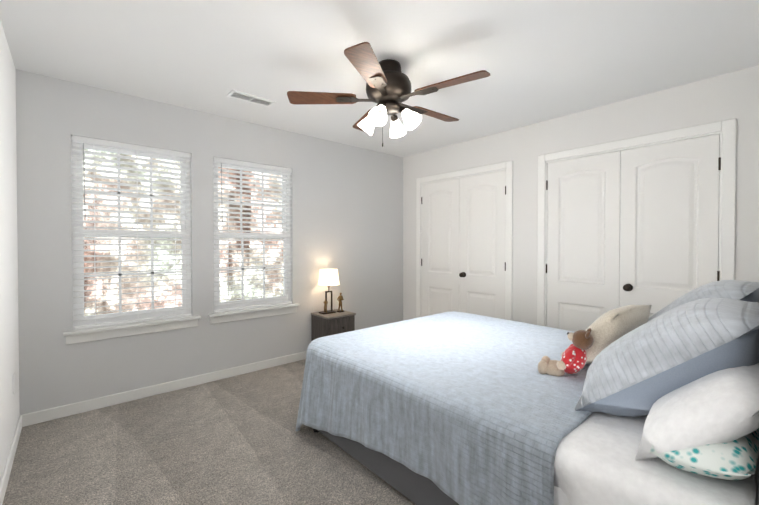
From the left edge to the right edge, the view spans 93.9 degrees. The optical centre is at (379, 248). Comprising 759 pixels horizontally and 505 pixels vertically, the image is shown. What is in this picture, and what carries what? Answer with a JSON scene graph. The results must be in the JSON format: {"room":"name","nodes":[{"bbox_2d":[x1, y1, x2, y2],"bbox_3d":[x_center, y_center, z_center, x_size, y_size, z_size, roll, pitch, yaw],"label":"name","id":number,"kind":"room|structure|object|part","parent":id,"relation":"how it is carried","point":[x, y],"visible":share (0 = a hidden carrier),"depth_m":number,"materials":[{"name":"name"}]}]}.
{"room":"bedroom","nodes":[
{"label":"bedroom","id":0,"kind":"room"},
{"bbox_2d":[0,20,19,481],"bbox_3d":[-0.996,0.026,0.646,0.120,2.440,4.590,-1,1,-41],"label":"wall","id":1,"kind":"structure","parent":0,"point":[9,368],"depth_m":2.04,"materials":[{"name":"white paint"}]},
{"bbox_2d":[0,416,21,504],"bbox_3d":[-1.294,1.199,1.101,0.013,0.085,3.507,-1,1,-41],"label":"baseboard","id":2,"kind":"structure","parent":1,"relation":"attached to","point":[8,468],"depth_m":1.94,"materials":[{"name":"white wood"}]},
{"bbox_2d":[2,359,415,504],"bbox_3d":[0.472,1.280,2.028,4.130,0.100,4.710,-1,1,-41],"label":"floor","id":3,"kind":"structure","parent":0,"point":[237,440],"depth_m":2.09,"materials":[{"name":"carpet"}]},
{"bbox_2d":[311,309,355,341],"bbox_3d":[-0.497,0.959,3.878,0.364,0.500,0.373,-1,1,-41],"label":"nightstand","id":4,"kind":"object","parent":3,"relation":"on","point":[322,325],"visible":0.46,"depth_m":3.77,"materials":[{"name":"brown wood"}]},
{"bbox_2d":[318,269,339,314],"bbox_3d":[-0.556,0.468,3.889,0.234,0.482,0.234,-1,1,-41],"label":"lamp","id":5,"kind":"object","parent":4,"relation":"on","point":[328,277],"visible":1,"depth_m":3.81,"materials":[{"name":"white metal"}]},
{"bbox_3d":[-0.556,0.314,3.888,0.234,0.170,0.234,-1,1,-41],"label":"lamp shade","id":6,"kind":"part","parent":5,"relation":"part of","materials":[{"name":"white fabric"}]},
{"bbox_2d":[337,293,343,311],"bbox_3d":[-0.437,0.601,3.948,0.085,0.214,0.058,-1,1,-41],"label":"figurine","id":7,"kind":"object","parent":4,"relation":"on","point":[340,298],"visible":1,"depth_m":3.94,"materials":[{"name":"brown metal"}]},
{"bbox_2d":[295,280,758,504],"bbox_3d":[0.794,0.667,2.138,1.844,1.125,2.292,-1,1,-41],"label":"bed","id":8,"kind":"object","parent":3,"relation":"on","point":[631,405],"visible":1,"depth_m":1.34,"materials":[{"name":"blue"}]},
{"bbox_2d":[295,311,591,504],"bbox_3d":[0.613,0.905,2.348,1.844,0.599,1.743,-1,1,-41],"label":"quilt","id":9,"kind":"object","parent":8,"relation":"on","point":[446,408],"depth_m":1.68,"materials":[{"name":"blue fabric"}]},
{"bbox_2d":[585,305,650,363],"bbox_3d":[1.212,0.453,1.866,0.485,0.318,0.284,-1,1,-41],"label":"pillow","id":10,"kind":"object","parent":8,"relation":"on","point":[613,324],"depth_m":1.71,"materials":[{"name":"fabric"}]},
{"bbox_3d":[0.799,0.787,2.135,1.590,0.285,2.070,-1,1,-41],"label":"mattress","id":11,"kind":"part","parent":8,"relation":"part of","materials":[{"name":"white fabric"}]},
{"bbox_2d":[575,297,758,416],"bbox_3d":[1.160,0.425,1.409,0.681,0.462,0.508,-1,1,-41],"label":"pillow","id":12,"kind":"object","parent":8,"relation":"on","point":[692,344],"depth_m":1.21,"materials":[{"name":"blue fabric"}]},
{"bbox_2d":[635,363,758,459],"bbox_3d":[1.129,0.497,1.209,0.779,0.289,0.295,-1,1,-41],"label":"pillow","id":13,"kind":"object","parent":8,"relation":"on","point":[695,411],"depth_m":1.01,"materials":[{"name":"white fabric"}]},
{"bbox_2d":[647,280,758,321],"bbox_3d":[1.677,0.404,1.881,0.682,0.482,0.495,-1,1,-41],"label":"pillow","id":14,"kind":"object","parent":8,"relation":"on","point":[748,291],"depth_m":1.67,"materials":[{"name":"blue fabric"}]},
{"bbox_2d":[15,69,402,414],"bbox_3d":[-1.041,-0.009,3.739,4.130,2.440,0.120,-1,1,-41],"label":"wall","id":15,"kind":"structure","parent":0,"point":[346,208],"depth_m":3.13,"materials":[{"name":"white paint"}]},
{"bbox_2d":[71,136,190,328],"bbox_3d":[-2.008,-0.117,2.922,0.800,1.435,0.070,-1,1,-41],"label":"window","id":16,"kind":"structure","parent":15,"relation":"in","point":[103,320],"depth_m":2.85,"materials":[{"name":"white plastic"}]},
{"bbox_2d":[72,135,191,329],"bbox_3d":[-1.972,-0.117,2.880,0.788,1.430,0.053,-1,1,-41],"label":"window blind","id":17,"kind":"object","parent":16,"relation":"attached to","point":[117,146],"visible":0.96,"depth_m":2.84,"materials":[{"name":"white plastic"}]},
{"bbox_2d":[83,143,85,219],"bbox_3d":[-2.198,-0.497,2.637,0.012,0.570,0.013,-1,1,-41],"label":"blind wand","id":18,"kind":"object","parent":17,"relation":"hanging from","point":[84,183],"visible":0.95,"depth_m":2.63,"materials":[{"name":"grey plastic"}]},
{"bbox_2d":[63,315,200,344],"bbox_3d":[-1.950,0.648,2.865,0.910,0.095,0.105,-1,1,-41],"label":"window sill","id":19,"kind":"structure","parent":15,"relation":"attached to","point":[104,332],"depth_m":2.80,"materials":[{"name":"white wood"}]},
{"bbox_2d":[20,351,306,426],"bbox_3d":[-1.064,1.169,3.643,3.710,0.085,0.013,-1,1,-41],"label":"baseboard","id":20,"kind":"structure","parent":15,"relation":"attached to","point":[37,417],"depth_m":2.90,"materials":[{"name":"white wood"}]},
{"bbox_2d":[213,163,290,309],"bbox_3d":[-1.275,-0.125,3.565,0.790,1.435,0.070,-1,1,-41],"label":"window","id":21,"kind":"structure","parent":15,"relation":"in","point":[267,301],"depth_m":3.55,"materials":[{"name":"white plastic"}]},
{"bbox_2d":[213,157,291,312],"bbox_3d":[-1.238,-0.125,3.523,0.778,1.430,0.053,-1,1,-41],"label":"window blind","id":22,"kind":"object","parent":21,"relation":"attached to","point":[249,165],"visible":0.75,"depth_m":3.49,"materials":[{"name":"white plastic"}]},
{"bbox_2d":[221,163,222,224],"bbox_3d":[-1.461,-0.504,3.283,0.012,0.570,0.013,-1,1,-41],"label":"blind wand","id":23,"kind":"object","parent":22,"relation":"hanging from","point":[221,192],"visible":0.95,"depth_m":3.28,"materials":[{"name":"grey plastic"}]},
{"bbox_2d":[208,303,299,323],"bbox_3d":[-1.217,0.641,3.508,0.900,0.095,0.105,-1,1,-41],"label":"window sill","id":24,"kind":"structure","parent":15,"relation":"attached to","point":[234,315],"depth_m":3.45,"materials":[{"name":"white wood"}]},
{"bbox_2d":[0,0,758,156],"bbox_3d":[0.472,-1.259,1.998,4.130,0.100,4.710,-1,1,-41],"label":"ceiling","id":25,"kind":"structure","parent":0,"point":[541,60],"depth_m":2.19,"materials":[{"name":"white paint"}]},
{"bbox_2d":[227,90,275,107],"bbox_3d":[-1.039,-1.214,2.881,0.350,0.011,0.140,-1,1,-41],"label":"ceiling vent","id":26,"kind":"object","parent":25,"relation":"in","point":[246,97],"visible":1,"depth_m":2.87,"materials":[{"name":"white metal"}]},
{"bbox_2d":[287,42,489,146],"bbox_3d":[0.097,-0.944,2.373,1.240,0.540,1.280,-1,1,-41],"label":"ceiling fan","id":27,"kind":"object","parent":25,"relation":"hanging from","point":[388,88],"visible":1,"depth_m":2.27,"materials":[{"name":"brown wood"}]},
{"bbox_3d":[0.078,-1.057,2.361,0.652,0.313,0.674,-1,1,-41],"label":"motor","id":28,"kind":"part","parent":27,"relation":"part of","materials":[{"name":"brown metal"}]},
{"bbox_3d":[0.060,-0.837,2.353,0.423,0.135,0.423,-1,1,-41],"label":"glass","id":29,"kind":"part","parent":27,"relation":"part of","materials":[{"name":"white glass"}]},
{"bbox_2d":[403,65,758,324],"bbox_3d":[1.884,-0.003,3.171,0.120,2.440,4.590,-1,1,-41],"label":"wall","id":30,"kind":"structure","parent":0,"point":[731,95],"depth_m":3.15,"materials":[{"name":"white paint"}]},
{"bbox_2d":[421,186,505,276],"bbox_3d":[0.914,0.186,4.144,0.071,1.690,1.186,-1,1,-41],"label":"door hardware","id":31,"kind":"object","parent":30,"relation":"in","point":[462,274],"depth_m":4.08,"materials":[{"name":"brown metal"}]},
{"bbox_2d":[422,170,505,318],"bbox_3d":[0.952,0.184,4.178,0.035,2.018,1.168,-1,1,-41],"label":"closet door","id":32,"kind":"structure","parent":30,"relation":"in","point":[463,224],"depth_m":4.10,"materials":[{"name":"white wood"}]},
{"bbox_2d":[416,161,512,320],"bbox_3d":[0.974,0.148,4.197,0.138,2.115,1.338,-1,1,-41],"label":"door frame","id":33,"kind":"structure","parent":30,"relation":"attached to","point":[507,166],"depth_m":3.87,"materials":[{"name":"white wood"}]},
{"bbox_2d":[547,134,719,331],"bbox_3d":[2.015,0.199,2.966,0.035,2.018,1.192,-1,1,-41],"label":"closet door","id":34,"kind":"structure","parent":30,"relation":"in","point":[643,222],"depth_m":2.89,"materials":[{"name":"white wood"}]},
{"bbox_2d":[546,157,720,290],"bbox_3d":[1.976,0.200,2.933,0.071,1.690,1.210,-1,1,-41],"label":"door hardware","id":35,"kind":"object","parent":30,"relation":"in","point":[627,287],"depth_m":2.85,"materials":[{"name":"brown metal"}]},
{"bbox_2d":[537,118,736,326],"bbox_3d":[2.037,0.162,2.985,0.138,2.115,1.362,-1,1,-41],"label":"door frame","id":36,"kind":"structure","parent":30,"relation":"attached to","point":[727,192],"depth_m":2.62,"materials":[{"name":"white wood"}]},
{"label":"outside","id":37,"kind":"structure","parent":0,"visible":0},
{"bbox_2d":[83,149,282,315],"bbox_3d":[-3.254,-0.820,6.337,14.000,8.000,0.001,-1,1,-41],"label":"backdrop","id":38,"kind":"structure","parent":37,"point":[147,294],"depth_m":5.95,"materials":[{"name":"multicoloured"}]}
]}

